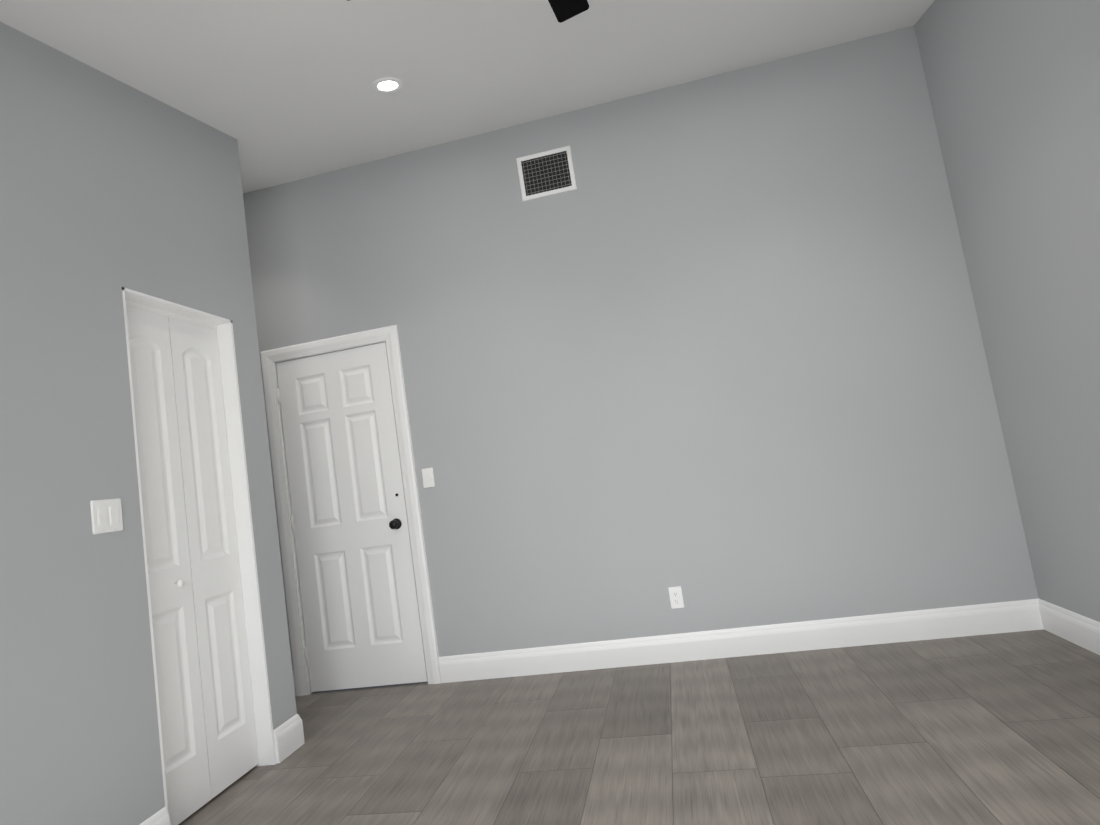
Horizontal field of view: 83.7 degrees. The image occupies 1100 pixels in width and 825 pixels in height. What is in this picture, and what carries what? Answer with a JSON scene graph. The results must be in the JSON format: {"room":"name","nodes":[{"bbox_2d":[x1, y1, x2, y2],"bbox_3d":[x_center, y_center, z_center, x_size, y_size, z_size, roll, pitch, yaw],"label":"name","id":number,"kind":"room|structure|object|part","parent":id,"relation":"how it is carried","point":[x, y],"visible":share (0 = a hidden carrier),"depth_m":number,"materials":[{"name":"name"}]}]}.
{"room":"empty bedroom","nodes":[
{"label":"empty bedroom","id":0,"kind":"room"},
{"bbox_2d":[0,22,296,824],"bbox_3d":[-2.124,-0.008,1.281,0.730,3.102,3.790,-9,-5,10],"label":"wall","id":1,"kind":"structure","parent":0,"point":[110,187],"depth_m":2.11,"materials":[{"name":"grey paint"}]},
{"bbox_2d":[90,498,122,534],"bbox_3d":[-1.532,0.358,2.129,0.011,0.115,0.116,-9,-5,10],"label":"double light switch","id":2,"kind":"object","parent":1,"relation":"attached to","point":[106,515],"visible":1,"depth_m":2.12,"materials":[{"name":"white plastic"}]},
{"bbox_2d":[139,807,169,824],"bbox_3d":[-1.466,1.417,1.508,0.015,0.144,1.335,-9,-5,10],"label":"baseboard","id":3,"kind":"structure","parent":1,"relation":"attached to","point":[161,817],"depth_m":2.13,"materials":[{"name":"white wood"}]},
{"bbox_2d":[126,305,258,824],"bbox_3d":[-1.504,0.567,2.563,0.063,2.003,0.582,-9,-5,10],"label":"bifold closet door","id":4,"kind":"structure","parent":1,"relation":"in","point":[209,739],"depth_m":2.57,"materials":[{"name":"white wood"}]},
{"bbox_2d":[122,287,276,811],"bbox_3d":[-1.490,0.555,2.561,0.120,2.046,0.612,-9,-5,10],"label":"trim","id":5,"kind":"structure","parent":1,"relation":"attached to","point":[223,327],"depth_m":2.81,"materials":[{"name":"white wood"}]},
{"bbox_2d":[273,714,304,753],"bbox_3d":[-1.476,1.560,2.993,0.595,0.144,0.014,-9,-5,10],"label":"baseboard","id":6,"kind":"structure","parent":1,"relation":"attached to","point":[289,735],"depth_m":2.85,"materials":[{"name":"white wood"}]},
{"bbox_2d":[0,0,934,193],"bbox_3d":[-0.438,-1.574,1.492,4.996,1.071,5.184,-9,-5,10],"label":"ceiling","id":7,"kind":"structure","parent":0,"point":[282,91],"depth_m":2.84,"materials":[{"name":"white paint"}]},
{"bbox_2d":[371,77,403,92],"bbox_3d":[-0.774,-1.559,2.930,0.152,0.031,0.150,-9,-5,10],"label":"recessed light","id":8,"kind":"object","parent":7,"relation":"in","point":[387,85],"visible":1,"depth_m":2.92,"materials":[{"name":"white"}]},
{"bbox_2d":[347,0,588,22],"bbox_3d":[-0.106,-1.372,1.416,1.210,0.383,1.203,-9,-5,10],"label":"fan","id":9,"kind":"object","parent":7,"relation":"hanging from","point":[564,10],"visible":1,"depth_m":1.94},
{"bbox_3d":[-0.404,-1.246,1.597,0.543,0.006,0.108,-12,-1,36],"label":"blade","id":10,"kind":"part","parent":9,"relation":"part of","materials":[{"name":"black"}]},
{"bbox_3d":[-0.008,-1.293,1.726,0.108,0.006,0.543,-16,-8,17],"label":"blade","id":11,"kind":"part","parent":9,"relation":"part of","materials":[{"name":"black"}]},
{"bbox_2d":[178,629,1099,824],"bbox_3d":[-0.013,1.298,1.219,4.996,0.100,5.184,-9,-5,10],"label":"floor","id":12,"kind":"structure","parent":0,"point":[997,729],"depth_m":2.37,"materials":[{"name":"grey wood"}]},
{"bbox_2d":[243,26,1037,670],"bbox_3d":[0.161,-0.204,3.584,4.436,3.251,0.120,-9,-5,10],"label":"wall","id":13,"kind":"structure","parent":0,"point":[713,346],"depth_m":3.42,"materials":[{"name":"grey paint"}]},
{"bbox_2d":[260,325,440,695],"bbox_3d":[-1.223,0.590,3.783,0.933,2.130,0.139,-9,-5,10],"label":"door frame","id":14,"kind":"structure","parent":13,"relation":"attached to","point":[388,335],"depth_m":3.73,"materials":[{"name":"white wood"}]},
{"bbox_2d":[276,342,427,691],"bbox_3d":[-1.232,0.627,3.724,0.757,2.028,0.095,-9,-5,10],"label":"entry door","id":15,"kind":"structure","parent":13,"relation":"in","point":[358,591],"depth_m":3.73,"materials":[{"name":"white wood"}]},
{"bbox_2d":[422,468,434,487],"bbox_3d":[-0.724,0.388,3.645,0.070,0.115,0.011,-9,-5,10],"label":"light switch","id":16,"kind":"object","parent":13,"relation":"attached to","point":[428,477],"visible":1,"depth_m":3.64,"materials":[{"name":"white plastic"}]},
{"bbox_2d":[516,145,576,200],"bbox_3d":[-0.024,-1.415,3.631,0.330,0.270,0.016,-9,-5,10],"label":"air vent","id":17,"kind":"object","parent":13,"relation":"in","point":[546,173],"visible":1,"depth_m":3.64,"materials":[{"name":"white"}]},
{"bbox_2d":[668,586,683,608],"bbox_3d":[0.686,1.006,3.337,0.070,0.115,0.009,-9,-5,10],"label":"electrical outlet","id":18,"kind":"object","parent":13,"relation":"attached to","point":[676,597],"visible":1,"depth_m":3.33,"materials":[{"name":"white plastic"}]},
{"bbox_2d":[439,599,1042,682],"bbox_3d":[0.876,1.239,3.283,3.112,0.144,0.015,-9,-5,10],"label":"baseboard","id":19,"kind":"structure","parent":13,"relation":"attached to","point":[1001,617],"depth_m":3.24,"materials":[{"name":"white wood"}]},
{"bbox_2d":[914,0,1099,621],"bbox_3d":[1.840,-0.698,1.002,0.120,3.251,4.624,-9,-5,10],"label":"wall","id":20,"kind":"structure","parent":0,"point":[1013,86],"depth_m":2.66,"materials":[{"name":"grey paint"}]},
{"bbox_2d":[1035,598,1099,654],"bbox_3d":[2.001,0.843,0.868,0.014,0.144,4.384,-9,-5,10],"label":"baseboard","id":21,"kind":"structure","parent":20,"relation":"attached to","point":[1083,631],"depth_m":2.79,"materials":[{"name":"white wood"}]}
]}

